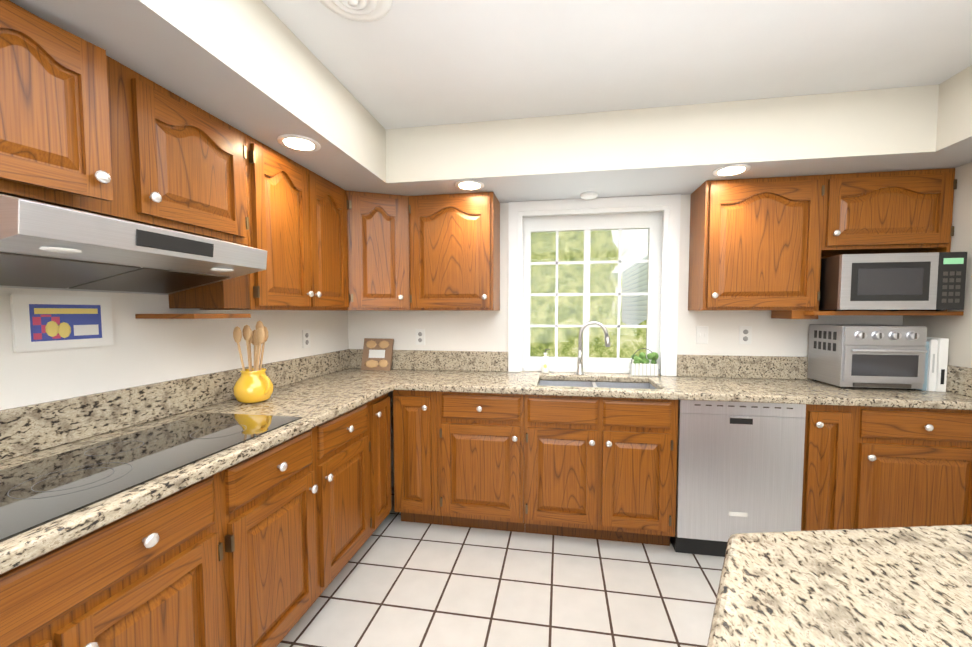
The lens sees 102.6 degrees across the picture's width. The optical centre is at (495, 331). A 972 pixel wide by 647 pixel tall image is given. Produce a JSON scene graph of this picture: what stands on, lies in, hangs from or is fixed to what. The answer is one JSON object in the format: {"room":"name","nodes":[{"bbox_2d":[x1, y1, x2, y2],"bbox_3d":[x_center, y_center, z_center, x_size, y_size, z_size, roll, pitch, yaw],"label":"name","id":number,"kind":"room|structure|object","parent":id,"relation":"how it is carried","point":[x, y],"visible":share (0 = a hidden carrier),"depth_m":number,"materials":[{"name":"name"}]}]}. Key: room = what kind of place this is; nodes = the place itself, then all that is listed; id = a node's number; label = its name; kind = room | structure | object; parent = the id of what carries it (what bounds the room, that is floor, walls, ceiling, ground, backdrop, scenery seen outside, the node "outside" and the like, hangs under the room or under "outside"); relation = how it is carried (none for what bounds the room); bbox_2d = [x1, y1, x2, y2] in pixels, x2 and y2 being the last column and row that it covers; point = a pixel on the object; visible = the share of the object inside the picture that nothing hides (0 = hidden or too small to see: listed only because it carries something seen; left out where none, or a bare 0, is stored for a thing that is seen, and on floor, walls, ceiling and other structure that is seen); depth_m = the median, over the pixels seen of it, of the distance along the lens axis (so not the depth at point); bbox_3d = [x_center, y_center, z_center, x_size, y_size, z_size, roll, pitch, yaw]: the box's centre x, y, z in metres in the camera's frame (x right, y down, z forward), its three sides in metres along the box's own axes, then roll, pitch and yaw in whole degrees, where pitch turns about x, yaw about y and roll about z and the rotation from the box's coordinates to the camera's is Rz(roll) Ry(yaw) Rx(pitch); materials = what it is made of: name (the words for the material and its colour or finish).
{"room":"kitchen","nodes":[
{"label":"kitchen","id":0,"kind":"room"},
{"bbox_2d":[0,288,348,409],"bbox_3d":[-1.641,0.026,0.292,0.150,2.600,5.430,0,3,9],"label":"wall","id":1,"kind":"structure","parent":0,"point":[139,352],"depth_m":1.52,"materials":[{"name":"white paint"}]},
{"bbox_2d":[10,294,113,351],"bbox_3d":[-1.395,-0.031,1.266,0.014,0.170,0.254,0,3,9],"label":"picture frame","id":2,"kind":"object","parent":1,"relation":"attached to","point":[44,322],"visible":1,"depth_m":1.24,"materials":[{"name":"white paper"}]},
{"bbox_2d":[0,194,266,294],"bbox_3d":[-1.172,-0.240,1.202,0.469,0.217,0.702,0,3,9],"label":"range hood","id":3,"kind":"object","parent":1,"relation":"attached to","point":[45,246],"visible":1,"depth_m":1.08,"materials":[{"name":"silver metal"}]},
{"bbox_2d":[0,0,275,247],"bbox_3d":[-1.219,-0.587,1.243,0.358,0.468,0.886,0,3,9],"label":"upper cabinet","id":4,"kind":"object","parent":1,"relation":"attached to","point":[86,126],"depth_m":1.17,"materials":[{"name":"brown wood"}]},
{"bbox_2d":[0,349,351,460],"bbox_3d":[-1.459,0.310,0.859,0.025,0.142,4.278,0,3,9],"label":"backsplash","id":5,"kind":"structure","parent":1,"relation":"attached to","point":[28,429],"depth_m":1.43,"materials":[{"name":"stone"}]},
{"bbox_2d":[192,149,349,309],"bbox_3d":[-1.122,-0.490,2.081,0.278,0.747,0.783,0,3,9],"label":"upper cabinet","id":6,"kind":"object","parent":1,"relation":"attached to","point":[307,268],"depth_m":1.97,"materials":[{"name":"brown wood"}]},
{"bbox_2d":[302,329,310,347],"bbox_3d":[-1.200,0.045,2.465,0.008,0.116,0.072,0,3,9],"label":"outlet","id":7,"kind":"object","parent":1,"relation":"attached to","point":[306,338],"visible":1,"depth_m":2.46,"materials":[{"name":"white plastic"}]},
{"bbox_2d":[328,190,415,310],"bbox_3d":[-0.863,-0.520,2.656,0.601,0.748,0.458,0,3,9],"label":"upper cabinet","id":8,"kind":"object","parent":1,"relation":"attached to","point":[378,253],"visible":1,"depth_m":2.49,"materials":[{"name":"brown wood"}]},
{"bbox_2d":[9,0,971,202],"bbox_3d":[0.240,-1.011,0.003,3.640,0.500,5.280,0,3,9],"label":"ceiling","id":9,"kind":"structure","parent":0,"point":[506,101],"depth_m":1.73,"materials":[{"name":"white paint"}]},
{"bbox_2d":[277,134,320,151],"bbox_3d":[-0.885,-0.845,1.751,0.176,0.007,0.176,0,3,9],"label":"recessed light","id":10,"kind":"object","parent":9,"relation":"in","point":[298,142],"visible":1,"depth_m":1.74,"materials":[{"name":"white"}]},
{"bbox_2d":[319,0,391,21],"bbox_3d":[-0.480,-1.118,1.301,0.256,0.036,0.256,0,3,9],"label":"ceiling medallion","id":11,"kind":"object","parent":9,"relation":"in","point":[364,10],"visible":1,"depth_m":1.35,"materials":[{"name":"white paint"}]},
{"bbox_2d":[455,180,483,189],"bbox_3d":[-0.158,-0.875,2.329,0.176,0.007,0.176,0,3,9],"label":"recessed light","id":12,"kind":"object","parent":9,"relation":"in","point":[469,185],"visible":1,"depth_m":2.32,"materials":[{"name":"white"}]},
{"bbox_2d":[580,192,597,199],"bbox_3d":[0.602,-0.877,2.515,0.110,0.022,0.108,0,3,9],"label":"recessed light","id":13,"kind":"object","parent":9,"relation":"attached to","point":[588,195],"visible":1,"depth_m":2.49,"materials":[{"name":"white"}]},
{"bbox_2d":[713,164,750,175],"bbox_3d":[1.260,-0.863,2.084,0.176,0.007,0.176,0,3,9],"label":"recessed light","id":14,"kind":"object","parent":9,"relation":"in","point":[731,170],"visible":1,"depth_m":2.07,"materials":[{"name":"white"}]},
{"bbox_2d":[277,488,724,646],"bbox_3d":[0.240,1.386,0.125,3.940,0.100,5.580,0,3,9],"label":"floor","id":15,"kind":"structure","parent":0,"point":[396,582],"depth_m":1.85,"materials":[{"name":"tile"}]},
{"bbox_2d":[0,466,235,646],"bbox_3d":[-1.180,0.861,0.849,0.587,0.876,0.805,0,3,9],"label":"base cabinet","id":16,"kind":"object","parent":15,"relation":"on","point":[162,573],"depth_m":0.95,"materials":[{"name":"brown wood"}]},
{"bbox_2d":[232,399,375,646],"bbox_3d":[-1.039,0.817,1.701,0.587,0.876,0.926,0,3,9],"label":"base cabinet","id":17,"kind":"object","parent":15,"relation":"on","point":[261,549],"depth_m":1.52,"materials":[{"name":"brown wood"}]},
{"bbox_2d":[0,368,423,574],"bbox_3d":[-1.161,0.404,0.814,0.630,0.039,4.278,0,3,9],"label":"countertop","id":18,"kind":"structure","parent":17,"relation":"on","point":[315,401],"depth_m":1.27,"materials":[{"name":"stone"}]},
{"bbox_2d":[0,412,301,541],"bbox_3d":[-1.068,0.363,1.155,0.445,0.006,0.883,0,3,9],"label":"cooktop","id":19,"kind":"object","parent":18,"relation":"in","point":[37,493],"visible":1,"depth_m":1.06,"materials":[{"name":"black glass"}]},
{"bbox_2d":[233,320,273,403],"bbox_3d":[-1.137,0.139,1.837,0.187,0.384,0.162,0,3,9],"label":"utensil holder","id":20,"kind":"object","parent":18,"relation":"on","point":[255,384],"visible":1,"depth_m":1.81,"materials":[{"name":"yellow ceramic"}]},
{"bbox_2d":[361,338,393,370],"bbox_3d":[-0.874,0.167,2.869,0.225,0.233,0.076,0,3,9],"label":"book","id":21,"kind":"object","parent":18,"relation":"on","point":[377,353],"visible":0.98,"depth_m":2.86,"materials":[{"name":"brown paper"}]},
{"bbox_2d":[376,393,391,528],"bbox_3d":[-0.942,0.787,2.284,0.587,0.876,0.256,0,3,9],"label":"base cabinet","id":22,"kind":"object","parent":15,"relation":"on","point":[383,437],"depth_m":2.25,"materials":[{"name":"brown wood"}]},
{"bbox_2d":[393,390,436,523],"bbox_3d":[-0.447,0.771,2.609,0.277,0.876,0.545,0,3,9],"label":"base cabinet","id":23,"kind":"object","parent":15,"relation":"on","point":[414,412],"depth_m":2.34,"materials":[{"name":"brown wood"}]},
{"bbox_2d":[396,370,971,409],"bbox_3d":[0.942,0.324,2.381,3.006,0.039,0.670,0,3,9],"label":"countertop","id":24,"kind":"structure","parent":23,"relation":"on","point":[757,390],"depth_m":2.16,"materials":[{"name":"stone"}]},
{"bbox_2d":[541,349,549,372],"bbox_3d":[0.345,0.202,2.713,0.058,0.168,0.057,0,3,9],"label":"soap bottle","id":25,"kind":"object","parent":24,"relation":"on","point":[545,364],"visible":1,"depth_m":2.69,"materials":[{"name":"white plastic"}]},
{"bbox_2d":[576,321,609,374],"bbox_3d":[0.648,0.110,2.588,0.224,0.366,0.130,0,3,9],"label":"faucet","id":26,"kind":"object","parent":24,"relation":"on","point":[580,356],"visible":1,"depth_m":2.62,"materials":[{"name":"silver metal"}]},
{"bbox_2d":[539,380,655,388],"bbox_3d":[0.615,0.439,2.402,0.724,0.188,0.409,0,3,9],"label":"sink","id":27,"kind":"object","parent":24,"relation":"in","point":[598,384],"visible":0.04,"depth_m":2.59,"materials":[{"name":"silver metal"}]},
{"bbox_2d":[629,348,658,375],"bbox_3d":[1.001,0.200,2.617,0.186,0.182,0.093,0,3,9],"label":"planter","id":28,"kind":"object","parent":24,"relation":"on","point":[640,365],"visible":1,"depth_m":2.59,"materials":[{"name":"white metal"}]},
{"bbox_2d":[807,324,926,390],"bbox_3d":[2.108,0.137,2.221,0.391,0.348,0.343,0,3,9],"label":"toaster oven","id":29,"kind":"object","parent":24,"relation":"on","point":[843,356],"visible":1,"depth_m":2.10,"materials":[{"name":"silver metal"}]},
{"bbox_2d":[917,337,948,391],"bbox_3d":[2.361,0.172,2.169,0.095,0.285,0.206,0,3,9],"label":"book","id":30,"kind":"object","parent":24,"relation":"on","point":[936,363],"visible":0.56,"depth_m":2.08,"materials":[{"name":"white paper"}]},
{"bbox_2d":[437,391,532,532],"bbox_3d":[-0.055,0.774,2.544,0.519,0.876,0.545,0,3,9],"label":"base cabinet","id":31,"kind":"object","parent":15,"relation":"on","point":[482,437],"depth_m":2.28,"materials":[{"name":"brown wood"}]},
{"bbox_2d":[525,422,676,545],"bbox_3d":[0.613,0.942,2.441,0.831,0.551,0.545,0,3,9],"label":"base cabinet","id":32,"kind":"object","parent":15,"relation":"on","point":[602,468],"depth_m":2.17,"materials":[{"name":"brown wood"}]},
{"bbox_2d":[670,400,805,556],"bbox_3d":[1.322,0.788,2.310,0.599,0.872,0.552,0,3,9],"label":"dishwasher","id":33,"kind":"object","parent":15,"relation":"on","point":[740,465],"visible":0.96,"depth_m":2.05,"materials":[{"name":"silver metal"}]},
{"bbox_2d":[801,404,971,530],"bbox_3d":[2.022,0.792,2.200,0.808,0.876,0.545,0,3,9],"label":"base cabinet","id":34,"kind":"object","parent":15,"relation":"on","point":[864,466],"depth_m":1.93,"materials":[{"name":"brown wood"}]},
{"bbox_3d":[0.766,0.927,-0.318,1.375,0.861,2.535,0,3,9],"label":"kitchen island","id":35,"kind":"object","parent":15,"relation":"on","visible":0},
{"bbox_2d":[707,524,971,646],"bbox_3d":[0.776,0.468,-0.344,1.445,0.056,2.624,0,3,9],"label":"island countertop","id":36,"kind":"structure","parent":35,"relation":"on","point":[892,587],"depth_m":0.59,"materials":[{"name":"stone"}]},
{"bbox_2d":[348,194,902,487],"bbox_3d":[0.684,-0.099,2.731,3.940,2.600,0.150,0,3,9],"label":"wall","id":37,"kind":"structure","parent":0,"point":[466,330],"depth_m":2.57,"materials":[{"name":"white paint"}]},
{"bbox_2d":[415,329,424,344],"bbox_3d":[-0.557,0.040,2.862,0.072,0.116,0.008,0,3,9],"label":"electrical outlet","id":38,"kind":"object","parent":37,"relation":"attached to","point":[420,336],"visible":1,"depth_m":2.86,"materials":[{"name":"white plastic"}]},
{"bbox_2d":[352,349,507,371],"bbox_3d":[-0.504,0.208,2.855,1.196,0.142,0.022,0,3,9],"label":"backsplash","id":39,"kind":"structure","parent":37,"relation":"attached to","point":[491,361],"depth_m":2.82,"materials":[{"name":"stone"}]},
{"bbox_2d":[409,192,499,310],"bbox_3d":[-0.276,-0.518,2.630,0.562,0.748,0.318,0,3,9],"label":"upper cabinet","id":40,"kind":"object","parent":37,"relation":"attached to","point":[454,249],"visible":0.98,"depth_m":2.50,"materials":[{"name":"brown wood"}]},
{"bbox_2d":[508,194,680,375],"bbox_3d":[0.651,-0.305,2.705,1.120,1.181,0.152,0,3,9],"label":"window","id":41,"kind":"structure","parent":37,"relation":"in","point":[657,217],"depth_m":2.70,"materials":[{"name":"white wood"}]},
{"bbox_2d":[696,326,707,343],"bbox_3d":[1.348,0.021,2.543,0.072,0.116,0.011,0,3,9],"label":"light switch","id":42,"kind":"object","parent":37,"relation":"attached to","point":[701,334],"visible":1,"depth_m":2.54,"materials":[{"name":"white plastic"}]},
{"bbox_2d":[677,355,811,379],"bbox_3d":[1.829,0.228,2.468,1.286,0.142,0.022,0,3,9],"label":"backsplash","id":43,"kind":"structure","parent":37,"relation":"attached to","point":[727,366],"depth_m":2.50,"materials":[{"name":"stone"}]},
{"bbox_2d":[739,326,751,343],"bbox_3d":[1.603,0.023,2.502,0.072,0.116,0.008,0,3,9],"label":"electrical outlet","id":44,"kind":"object","parent":37,"relation":"attached to","point":[745,334],"visible":1,"depth_m":2.50,"materials":[{"name":"white plastic"}]},
{"bbox_2d":[688,168,963,318],"bbox_3d":[1.833,-0.474,2.261,1.223,0.798,0.358,0,3,9],"label":"upper cabinet","id":45,"kind":"object","parent":37,"relation":"attached to","point":[769,243],"visible":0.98,"depth_m":2.18,"materials":[{"name":"brown wood"}]},
{"bbox_2d":[819,252,966,310],"bbox_3d":[2.111,-0.264,2.187,0.550,0.294,0.400,0,3,9],"label":"microwave","id":46,"kind":"object","parent":45,"relation":"in","point":[936,281],"visible":0.98,"depth_m":2.00,"materials":[{"name":"grey metal"}]},
{"bbox_2d":[903,162,971,367],"bbox_3d":[2.098,0.057,-0.327,0.150,2.600,5.430,0,3,9],"label":"wall","id":47,"kind":"structure","parent":0,"point":[956,330],"depth_m":2.02,"materials":[{"name":"white paint"}]},
{"bbox_2d":[946,365,971,396],"bbox_3d":[2.402,0.248,2.073,0.025,0.142,0.520,0,3,9],"label":"backsplash","id":48,"kind":"structure","parent":47,"relation":"attached to","point":[959,379],"depth_m":2.00,"materials":[{"name":"stone"}]},
{"label":"outside","id":49,"kind":"structure","parent":0,"visible":0},
{"bbox_2d":[608,229,647,321],"bbox_3d":[3.658,-6.092,18.115,34.000,15.000,0.001,0,3,9],"label":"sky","id":50,"kind":"structure","parent":49,"point":[629,239],"depth_m":17.87,"materials":[{"name":"white"}]},
{"bbox_3d":[2.361,1.098,10.649,34.000,0.100,15.860,0,3,9],"label":"lawn","id":51,"kind":"structure","parent":49,"visible":0},
{"bbox_2d":[531,230,611,327],"bbox_3d":[1.075,-0.578,6.615,1.846,3.657,2.647,0,3,9],"label":"tree","id":52,"kind":"object","parent":51,"relation":"on","point":[567,281],"depth_m":5.49,"materials":[{"name":"green plant"}]},
{"bbox_2d":[530,316,659,374],"bbox_3d":[0.362,0.578,4.186,4.121,1.500,0.766,0,3,9],"label":"hedge","id":53,"kind":"object","parent":51,"relation":"on","point":[565,335],"depth_m":3.85,"materials":[{"name":"green plant"}]},
{"bbox_2d":[601,233,617,302],"bbox_3d":[1.804,-0.866,9.113,2.007,3.977,2.745,0,3,9],"label":"tree","id":54,"kind":"object","parent":51,"relation":"on","point":[606,277],"depth_m":8.51,"materials":[{"name":"green plant"}]},
{"bbox_2d":[612,233,647,324],"bbox_3d":[6.213,-1.241,7.931,6.350,4.850,10.520,0,3,9],"label":"house","id":55,"kind":"structure","parent":51,"relation":"on","point":[635,316],"depth_m":10.55,"materials":[{"name":"grey"}]}
]}

